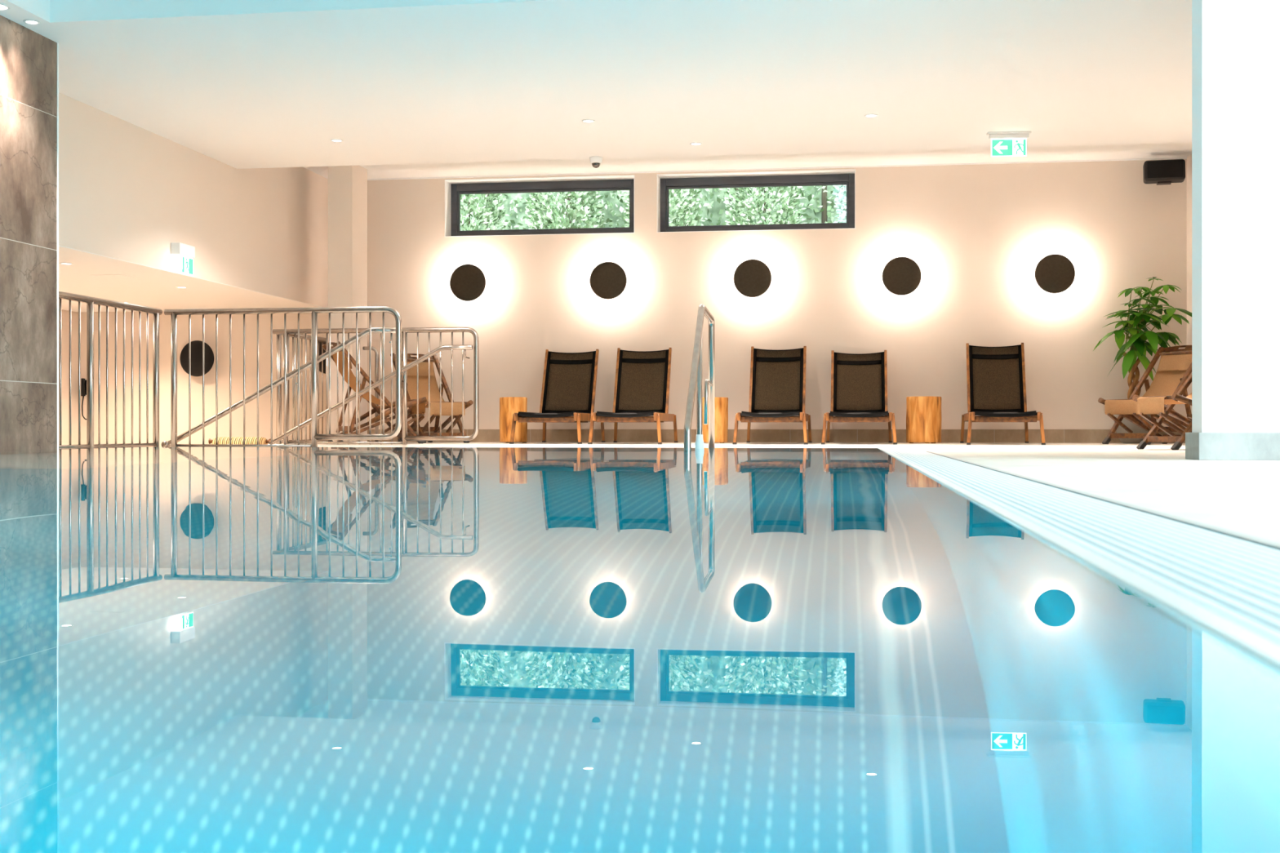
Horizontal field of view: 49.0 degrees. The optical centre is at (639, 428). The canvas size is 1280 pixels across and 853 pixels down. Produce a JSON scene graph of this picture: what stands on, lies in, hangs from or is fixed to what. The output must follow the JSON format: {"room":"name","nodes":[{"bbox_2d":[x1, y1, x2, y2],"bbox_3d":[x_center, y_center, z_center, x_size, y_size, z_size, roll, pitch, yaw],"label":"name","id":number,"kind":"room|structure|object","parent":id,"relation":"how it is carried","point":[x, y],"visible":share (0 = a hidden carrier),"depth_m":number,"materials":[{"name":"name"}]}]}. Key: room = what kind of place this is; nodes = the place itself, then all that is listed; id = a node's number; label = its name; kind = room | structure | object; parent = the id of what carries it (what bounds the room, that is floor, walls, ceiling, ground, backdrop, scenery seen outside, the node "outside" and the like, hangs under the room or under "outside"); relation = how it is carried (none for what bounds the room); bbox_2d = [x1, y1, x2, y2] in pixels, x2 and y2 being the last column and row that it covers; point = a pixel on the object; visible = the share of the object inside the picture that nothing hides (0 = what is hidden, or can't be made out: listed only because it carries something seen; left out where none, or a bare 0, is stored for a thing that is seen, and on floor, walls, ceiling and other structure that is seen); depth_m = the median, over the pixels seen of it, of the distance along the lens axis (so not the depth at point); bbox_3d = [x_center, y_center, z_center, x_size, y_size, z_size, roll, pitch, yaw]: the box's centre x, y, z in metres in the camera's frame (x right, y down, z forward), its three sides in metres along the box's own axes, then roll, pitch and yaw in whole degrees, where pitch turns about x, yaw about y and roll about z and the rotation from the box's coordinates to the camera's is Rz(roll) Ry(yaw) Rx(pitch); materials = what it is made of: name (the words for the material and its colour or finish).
{"room":"spa","nodes":[
{"label":"spa","id":0,"kind":"room"},
{"bbox_2d":[0,14,57,450],"bbox_3d":[-4.138,-0.368,2.767,0.300,3.570,10.300,0,0,8],"label":"stone wall","id":1,"kind":"structure","parent":0,"point":[28,58],"depth_m":7.55,"materials":[{"name":"stone"}]},
{"bbox_2d":[57,42,58,448],"bbox_3d":[-3.264,-1.018,7.851,0.024,2.270,0.012,0,0,8],"label":"trim","id":2,"kind":"structure","parent":1,"relation":"attached to","point":[57,42],"depth_m":7.84,"materials":[{"name":"white paint"}]},
{"bbox_2d":[58,309,78,444],"bbox_3d":[-6.346,-0.029,10.106,0.200,2.490,8.200,0,0,8],"label":"wall","id":3,"kind":"structure","parent":0,"point":[64,313],"depth_m":13.97,"materials":[{"name":"paint"}]},
{"bbox_2d":[58,245,320,311],"bbox_3d":[-5.025,-1.272,9.916,2.829,0.204,8.200,0,0,8],"label":"ceiling","id":4,"kind":"structure","parent":0,"point":[153,287],"depth_m":11.76,"materials":[{"name":"white paint"}]},
{"bbox_2d":[59,262,73,264],"bbox_3d":[-4.069,-1.169,9.960,0.094,0.009,0.094,0,0,8],"label":"recessed light","id":5,"kind":"object","parent":4,"relation":"in","point":[60,263],"visible":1,"depth_m":9.95,"materials":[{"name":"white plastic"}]},
{"bbox_2d":[58,92,328,306],"bbox_3d":[-3.723,-1.954,9.729,0.200,1.560,8.200,0,0,8],"label":"wall","id":6,"kind":"structure","parent":0,"point":[127,191],"depth_m":10.76,"materials":[{"name":"paint"}]},
{"bbox_2d":[170,242,195,275],"bbox_3d":[-3.456,-1.278,10.620,0.075,0.221,0.250,0,0,8],"label":"exit sign","id":7,"kind":"object","parent":6,"relation":"attached to","point":[182,254],"visible":1,"depth_m":10.56,"materials":[{"name":"white plastic"}]},
{"bbox_2d":[0,0,1191,168],"bbox_3d":[1.069,-2.628,3.918,11.400,0.950,14.060,0,0,8],"label":"ceiling","id":8,"kind":"structure","parent":0,"point":[655,77],"depth_m":8.55,"materials":[{"name":"white paint"}]},
{"bbox_2d":[0,3,9,10],"bbox_3d":[-3.279,-2.152,7.160,0.124,0.009,0.124,0,0,8],"label":"recessed light","id":9,"kind":"object","parent":8,"relation":"in","point":[2,6],"visible":1,"depth_m":7.17,"materials":[{"name":"white plastic"}]},
{"bbox_2d":[23,19,40,24],"bbox_3d":[-3.220,-2.152,7.434,0.084,0.009,0.084,0,0,8],"label":"recessed light","id":10,"kind":"object","parent":8,"relation":"in","point":[28,21],"visible":1,"depth_m":7.43,"materials":[{"name":"white plastic"}]},
{"bbox_2d":[330,138,343,142],"bbox_3d":[-2.267,-2.153,10.503,0.094,0.009,0.094,0,0,8],"label":"recessed light","id":11,"kind":"object","parent":8,"relation":"in","point":[332,140],"visible":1,"depth_m":10.50,"materials":[{"name":"white plastic"}]},
{"bbox_2d":[582,119,595,122],"bbox_3d":[-0.362,-2.153,9.834,0.094,0.009,0.094,0,0,8],"label":"recessed light","id":12,"kind":"object","parent":8,"relation":"in","point":[584,120],"visible":1,"depth_m":9.83,"materials":[{"name":"white plastic"}]},
{"bbox_2d":[589,155,602,168],"bbox_3d":[-0.350,-2.112,11.163,0.104,0.086,0.104,0,0,8],"label":"dome camera","id":13,"kind":"object","parent":8,"relation":"attached to","point":[595,161],"visible":1,"depth_m":11.13,"materials":[{"name":"white plastic"}]},
{"bbox_2d":[689,142,702,145],"bbox_3d":[0.424,-2.153,10.624,0.094,0.009,0.094,0,0,8],"label":"recessed light","id":14,"kind":"object","parent":8,"relation":"in","point":[693,143],"visible":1,"depth_m":10.62,"materials":[{"name":"white plastic"}]},
{"bbox_2d":[864,113,878,117],"bbox_3d":[1.592,-2.153,9.663,0.094,0.009,0.094,0,0,8],"label":"recessed light","id":15,"kind":"object","parent":8,"relation":"in","point":[870,115],"visible":1,"depth_m":9.66,"materials":[{"name":"white plastic"}]},
{"bbox_2d":[986,131,1031,156],"bbox_3d":[2.685,-2.066,10.222,0.310,0.175,0.070,0,0,4],"label":"exit sign","id":16,"kind":"object","parent":8,"relation":"hanging from","point":[1003,144],"visible":1,"depth_m":10.21,"materials":[{"name":"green plastic"}]},
{"bbox_2d":[80,159,1186,446],"bbox_3d":[0.521,-0.808,13.463,12.800,4.050,0.400,0,0,8],"label":"wall","id":17,"kind":"structure","parent":0,"point":[977,235],"depth_m":13.16,"materials":[{"name":"paint"}]},
{"bbox_2d":[80,377,86,419],"bbox_3d":[-5.576,-0.291,14.092,0.061,0.417,0.090,0,0,8],"label":"wall telephone","id":18,"kind":"object","parent":17,"relation":"attached to","point":[83,382],"visible":0.88,"depth_m":14.07,"materials":[{"name":"black plastic"}]},
{"bbox_2d":[179,340,213,376],"bbox_3d":[-4.365,-0.688,13.901,0.356,0.356,0.124,0,0,8],"label":"wall lamp","id":19,"kind":"object","parent":17,"relation":"attached to","point":[196,345],"visible":0.84,"depth_m":13.84,"materials":[{"name":"black plastic"}]},
{"bbox_2d":[319,342,325,373],"bbox_3d":[-3.021,-0.705,13.707,0.356,0.356,0.124,0,0,8],"label":"wall lamp","id":20,"kind":"object","parent":17,"relation":"attached to","point":[320,343],"visible":0.12,"depth_m":13.66,"materials":[{"name":"black plastic"}]},
{"bbox_2d":[449,263,485,301],"bbox_3d":[-1.645,-1.395,13.510,0.356,0.356,0.124,0,0,8],"label":"wall lamp","id":21,"kind":"object","parent":17,"relation":"attached to","point":[467,282],"visible":1,"depth_m":13.45,"materials":[{"name":"brown metal"}]},
{"bbox_2d":[444,174,634,236],"bbox_3d":[-0.958,-2.131,13.573,1.860,0.555,0.202,0,0,8],"label":"trim","id":22,"kind":"structure","parent":17,"relation":"attached to","point":[448,183],"depth_m":13.59,"materials":[{"name":"white paint"}]},
{"bbox_2d":[451,179,634,235],"bbox_3d":[-0.938,-2.131,13.708,1.860,0.543,0.070,0,0,8],"label":"window","id":23,"kind":"structure","parent":17,"relation":"in","point":[457,189],"depth_m":13.69,"materials":[{"name":"black metal"}]},
{"bbox_2d":[589,262,626,299],"bbox_3d":[-0.294,-1.395,13.315,0.356,0.356,0.124,0,0,8],"label":"wall lamp","id":24,"kind":"object","parent":17,"relation":"attached to","point":[607,280],"visible":1,"depth_m":13.26,"materials":[{"name":"brown metal"}]},
{"bbox_2d":[733,259,771,297],"bbox_3d":[1.054,-1.395,13.121,0.356,0.356,0.124,0,0,8],"label":"wall lamp","id":25,"kind":"object","parent":17,"relation":"attached to","point":[752,277],"visible":1,"depth_m":13.06,"materials":[{"name":"brown metal"}]},
{"bbox_2d":[657,168,855,232],"bbox_3d":[1.096,-2.131,13.278,1.862,0.555,0.202,0,0,8],"label":"trim","id":26,"kind":"structure","parent":17,"relation":"attached to","point":[660,176],"depth_m":13.27,"materials":[{"name":"white paint"}]},
{"bbox_2d":[660,173,854,231],"bbox_3d":[1.115,-2.131,13.413,1.862,0.543,0.070,0,0,8],"label":"window","id":27,"kind":"structure","parent":17,"relation":"in","point":[848,180],"depth_m":13.39,"materials":[{"name":"black metal"}]},
{"bbox_2d":[367,429,1185,443],"bbox_3d":[1.126,0.073,13.168,7.660,0.123,0.012,0,0,8],"label":"baseboard","id":28,"kind":"structure","parent":17,"relation":"attached to","point":[1001,436],"depth_m":13.09,"materials":[{"name":"stone"}]},
{"bbox_2d":[367,157,1186,180],"bbox_3d":[0.938,-2.428,13.195,8.040,0.012,0.012,0,0,8],"label":"trim","id":29,"kind":"structure","parent":17,"relation":"attached to","point":[1164,157],"depth_m":13.13,"materials":[{"name":"white paint"}]},
{"bbox_2d":[881,256,921,295],"bbox_3d":[2.408,-1.395,12.927,0.356,0.356,0.124,0,0,8],"label":"wall lamp","id":30,"kind":"object","parent":17,"relation":"attached to","point":[901,276],"visible":1,"depth_m":12.87,"materials":[{"name":"brown metal"}]},
{"bbox_2d":[1034,253,1075,293],"bbox_3d":[3.756,-1.395,12.733,0.356,0.356,0.124,0,0,8],"label":"wall lamp","id":31,"kind":"object","parent":17,"relation":"attached to","point":[1055,273],"visible":1,"depth_m":12.67,"materials":[{"name":"brown metal"}]},
{"bbox_2d":[1142,159,1185,185],"bbox_3d":[4.658,-2.265,12.501,0.344,0.210,0.316,0,0,14],"label":"loudspeaker","id":32,"kind":"object","parent":17,"relation":"attached to","point":[1169,171],"visible":1,"depth_m":12.37,"materials":[{"name":"black plastic"}]},
{"bbox_2d":[1146,160,1183,178],"bbox_3d":[4.623,-2.280,12.363,0.300,0.156,0.012,0,-8,14],"label":"grille","id":33,"kind":"object","parent":32,"relation":"attached to","point":[1156,169],"depth_m":12.36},
{"bbox_2d":[302,142,1191,178],"bbox_3d":[2.221,-2.534,11.935,11.400,0.200,2.140,0,0,8],"label":"ceiling","id":34,"kind":"structure","parent":0,"point":[1157,150],"depth_m":12.84,"materials":[{"name":"white paint"}]},
{"bbox_2d":[317,441,1279,543],"bbox_3d":[1.388,0.234,5.155,10.720,0.200,16.600,0,0,8],"label":"floor","id":35,"kind":"structure","parent":0,"point":[1241,496],"depth_m":4.37,"materials":[{"name":"tile"}]},
{"bbox_2d":[58,291,162,447],"bbox_3d":[-3.582,-0.351,8.321,0.046,0.971,3.052,0,0,8],"label":"guard railing","id":36,"kind":"object","parent":35,"relation":"on","point":[91,301],"visible":0.73,"depth_m":9.13,"materials":[{"name":"silver metal"}]},
{"bbox_2d":[161,306,401,447],"bbox_3d":[-2.499,-0.346,9.772,1.763,0.977,0.116,0,0,8],"label":"stair railing","id":37,"kind":"object","parent":35,"relation":"on","point":[315,359],"visible":0.94,"depth_m":9.72,"materials":[{"name":"silver metal"}]},
{"bbox_2d":[275,333,326,444],"bbox_3d":[-2.967,-0.351,12.601,0.046,0.971,1.440,0,0,8],"label":"guard railing","id":38,"kind":"object","parent":35,"relation":"on","point":[302,336],"visible":0.6,"depth_m":12.32,"materials":[{"name":"silver metal"}]},
{"bbox_2d":[328,165,367,441],"bbox_3d":[-2.709,-1.149,13.023,0.230,2.568,0.410,0,0,8],"label":"column","id":39,"kind":"structure","parent":35,"relation":"on","point":[347,184],"depth_m":12.83,"materials":[{"name":"paint"}]},
{"bbox_2d":[362,346,378,441],"bbox_3d":[-2.498,-0.314,13.089,0.170,0.897,0.080,0,0,8],"label":"grab rail","id":40,"kind":"object","parent":35,"relation":"on","point":[364,348],"visible":0.67,"depth_m":13.07,"materials":[{"name":"silver metal"}]},
{"bbox_2d":[268,327,478,444],"bbox_3d":[-2.218,-0.345,11.670,1.785,0.979,0.111,0,0,8],"label":"stair railing","id":41,"kind":"object","parent":35,"relation":"on","point":[405,331],"visible":0.84,"depth_m":11.65,"materials":[{"name":"silver metal"}]},
{"bbox_2d":[321,341,426,444],"bbox_3d":[-2.311,-0.295,12.234,0.808,0.879,0.559,0,0,-28],"label":"deckchair","id":42,"kind":"object","parent":35,"relation":"on","point":[412,402],"visible":0.55,"depth_m":12.13,"materials":[{"name":"brown wood"}]},
{"bbox_2d":[344,354,351,368],"bbox_3d":[-2.555,-0.579,12.104,0.089,0.142,0.335,0,0,-28],"label":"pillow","id":43,"kind":"object","parent":42,"relation":"on","point":[345,357],"depth_m":11.98,"materials":[{"name":"beige fabric"}]},
{"bbox_2d":[390,353,473,443],"bbox_3d":[-1.926,-0.278,12.889,0.536,0.844,0.718,0,0,-35],"label":"deckchair","id":44,"kind":"object","parent":35,"relation":"on","point":[423,366],"visible":0.56,"depth_m":13.00,"materials":[{"name":"brown wood"}]},
{"bbox_2d":[401,361,434,376],"bbox_3d":[-2.065,-0.551,13.088,0.321,0.136,0.082,0,0,-35],"label":"pillow","id":45,"kind":"object","parent":44,"relation":"on","point":[424,366],"depth_m":13.08,"materials":[{"name":"beige fabric"}]},
{"bbox_2d":[499,396,527,443],"bbox_3d":[-1.155,-0.072,12.795,0.254,0.414,0.273,0,-1,-9],"label":"stool","id":46,"kind":"object","parent":35,"relation":"on","point":[508,406],"visible":0.86,"depth_m":12.68,"materials":[{"name":"brown wood"}]},
{"bbox_2d":[509,349,605,444],"bbox_3d":[-0.714,-0.304,12.614,0.616,0.878,1.470,0,0,7],"label":"sun lounger","id":47,"kind":"object","parent":35,"relation":"on","point":[568,391],"visible":0.94,"depth_m":13.04,"materials":[{"name":"black fabric"}]},
{"bbox_2d":[587,347,678,444],"bbox_3d":[-0.036,-0.305,12.394,0.616,0.880,1.470,0,0,7],"label":"sun lounger","id":48,"kind":"object","parent":35,"relation":"on","point":[642,378],"visible":1,"depth_m":12.82,"materials":[{"name":"black fabric"}]},
{"bbox_2d":[684,304,714,450],"bbox_3d":[0.351,-0.050,8.065,0.090,1.334,1.384,0,0,8],"label":"pool handrail","id":49,"kind":"object","parent":35,"relation":"on","point":[696,371],"visible":0.76,"depth_m":7.96,"materials":[{"name":"silver metal"}]},
{"bbox_2d":[702,397,728,443],"bbox_3d":[0.654,-0.071,12.654,0.287,0.411,0.266,0,0,-6],"label":"stool","id":50,"kind":"object","parent":35,"relation":"on","point":[721,404],"visible":0.46,"depth_m":12.54,"materials":[{"name":"brown wood"}]},
{"bbox_2d":[732,346,812,444],"bbox_3d":[1.181,-0.309,12.286,0.616,0.887,1.470,0,0,9],"label":"sun lounger","id":51,"kind":"object","parent":35,"relation":"on","point":[777,385],"visible":1,"depth_m":12.71,"materials":[{"name":"black fabric"}]},
{"bbox_2d":[821,350,897,444],"bbox_3d":[1.912,-0.291,12.257,0.616,0.851,1.470,0,0,9],"label":"sun lounger","id":52,"kind":"object","parent":35,"relation":"on","point":[859,382],"visible":1,"depth_m":12.70,"materials":[{"name":"black fabric"}]},
{"bbox_2d":[906,396,941,443],"bbox_3d":[2.526,-0.072,12.491,0.306,0.414,0.312,0,0,19],"label":"stool","id":53,"kind":"object","parent":35,"relation":"on","point":[923,414],"visible":0.95,"depth_m":12.36,"materials":[{"name":"brown wood"}]},
{"bbox_2d":[960,342,1045,444],"bbox_3d":[3.077,-0.316,12.009,0.616,0.900,1.470,0,0,10],"label":"sun lounger","id":54,"kind":"object","parent":35,"relation":"on","point":[996,375],"visible":0.99,"depth_m":12.43,"materials":[{"name":"black fabric"}]},
{"bbox_2d":[1093,276,1191,443],"bbox_3d":[4.420,-0.591,12.278,0.831,1.452,0.656,0,0,8],"label":"potted plant","id":55,"kind":"object","parent":35,"relation":"on","point":[1138,320],"visible":0.84,"depth_m":12.28,"materials":[{"name":"green plant"}]},
{"bbox_2d":[1097,345,1191,444],"bbox_3d":[4.270,-0.278,11.694,0.737,0.844,0.546,0,0,-28],"label":"deckchair","id":56,"kind":"object","parent":35,"relation":"on","point":[1175,366],"visible":0.68,"depth_m":11.75,"materials":[{"name":"beige fabric"}]},
{"bbox_2d":[1156,353,1191,371],"bbox_3d":[4.491,-0.551,11.812,0.083,0.136,0.330,0,0,-28],"label":"pillow","id":57,"kind":"object","parent":56,"relation":"on","point":[1168,362],"depth_m":11.78,"materials":[{"name":"beige fabric"}]},
{"bbox_2d":[1132,373,1191,449],"bbox_3d":[3.502,-0.235,8.838,0.660,0.756,0.455,0,0,-14],"label":"deckchair","id":58,"kind":"object","parent":35,"relation":"on","point":[1152,405],"visible":0.41,"depth_m":8.82,"materials":[{"name":"brown wood"}]},
{"bbox_2d":[1191,0,1279,432],"bbox_3d":[3.718,-1.409,5.816,2.696,3.088,0.172,0,0,8],"label":"wall pier","id":59,"kind":"object","parent":35,"relation":"on","point":[1236,43],"visible":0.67,"depth_m":5.90,"materials":[{"name":"white paint"}]},
{"bbox_2d":[1185,432,1279,460],"bbox_3d":[3.615,0.076,5.855,2.511,0.116,0.240,0,0,8],"label":"baseboard","id":60,"kind":"object","parent":59,"relation":"attached to","point":[1198,446],"visible":0.98,"depth_m":5.89,"materials":[{"name":"tile"}]},
{"bbox_3d":[-1.826,0.817,2.925,4.872,1.400,11.310,0,0,8],"label":"basin","id":61,"kind":"object","parent":35,"relation":"in","visible":0},
{"bbox_2d":[0,446,1279,852],"bbox_3d":[-1.820,0.117,2.924,4.844,0.001,11.270,0,0,8],"label":"pool water","id":62,"kind":"object","parent":61,"relation":"in","point":[203,649],"visible":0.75,"depth_m":0.69,"materials":[{"name":"blue liquid"}]},
{"bbox_2d":[878,447,1279,675],"bbox_3d":[0.903,0.195,3.795,0.296,0.163,8.770,0,0,8],"label":"grate","id":63,"kind":"object","parent":61,"relation":"attached to","point":[1224,584],"visible":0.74,"depth_m":1.43,"materials":[{"name":"white plastic"}]},
{"bbox_2d":[1186,154,1191,413],"bbox_3d":[4.536,-1.300,9.274,0.200,2.868,6.750,0,0,8],"label":"wall","id":64,"kind":"structure","parent":0,"point":[1189,157],"depth_m":12.52,"materials":[{"name":"paint"}]},
{"bbox_3d":[-3.986,1.317,9.868,4.900,0.200,8.400,0,0,8],"label":"floor","id":65,"kind":"structure","parent":0,"visible":0},
{"bbox_3d":[-3.528,0.717,12.631,0.780,0.999,0.900,0,0,8],"label":"daybed","id":66,"kind":"object","parent":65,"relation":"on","visible":0},
{"bbox_2d":[208,437,271,444],"bbox_3d":[-3.572,0.148,12.536,0.580,0.136,0.136,0,0,8],"label":"bolster cushion","id":67,"kind":"object","parent":66,"relation":"on","point":[220,440],"visible":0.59,"depth_m":12.48,"materials":[{"name":"fabric"}]},
{"label":"outside","id":68,"kind":"structure","parent":0,"visible":0},
{"bbox_3d":[0.835,-1.344,16.348,15.000,0.320,5.400,0,0,8],"label":"ground","id":69,"kind":"structure","parent":68,"visible":0},
{"bbox_2d":[460,193,509,231],"bbox_3d":[-1.915,-2.721,15.725,0.982,2.480,0.981,0,0,8],"label":"tree","id":70,"kind":"object","parent":69,"relation":"on","point":[494,203],"visible":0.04,"depth_m":15.47,"materials":[{"name":"green plant"}]},
{"bbox_2d":[524,191,606,229],"bbox_3d":[-0.819,-2.719,15.678,0.967,2.478,0.985,0,0,8],"label":"tree","id":71,"kind":"object","parent":69,"relation":"on","point":[539,202],"visible":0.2,"depth_m":15.41,"materials":[{"name":"green plant"}]},
{"bbox_2d":[460,185,846,230],"bbox_3d":[0.092,-2.819,16.446,8.657,2.741,0.698,0,0,8],"label":"hedge","id":72,"kind":"object","parent":69,"relation":"on","point":[819,202],"visible":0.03,"depth_m":16.39,"materials":[{"name":"green plant"}]},
{"bbox_2d":[622,188,705,226],"bbox_3d":[0.249,-2.719,15.419,1.007,2.458,0.986,0,0,8],"label":"tree","id":73,"kind":"object","parent":69,"relation":"on","point":[691,193],"visible":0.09,"depth_m":15.21,"materials":[{"name":"green plant"}]},
{"bbox_2d":[723,186,805,225],"bbox_3d":[1.361,-2.729,15.347,0.996,2.477,0.974,0,0,8],"label":"tree","id":74,"kind":"object","parent":69,"relation":"on","point":[790,199],"visible":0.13,"depth_m":15.11,"materials":[{"name":"green plant"}]},
{"bbox_2d":[832,185,846,222],"bbox_3d":[2.612,-2.691,15.170,1.182,2.496,1.197,0,0,8],"label":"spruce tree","id":75,"kind":"object","parent":69,"relation":"on","point":[841,198],"visible":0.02,"depth_m":15.10,"materials":[{"name":"green plant"}]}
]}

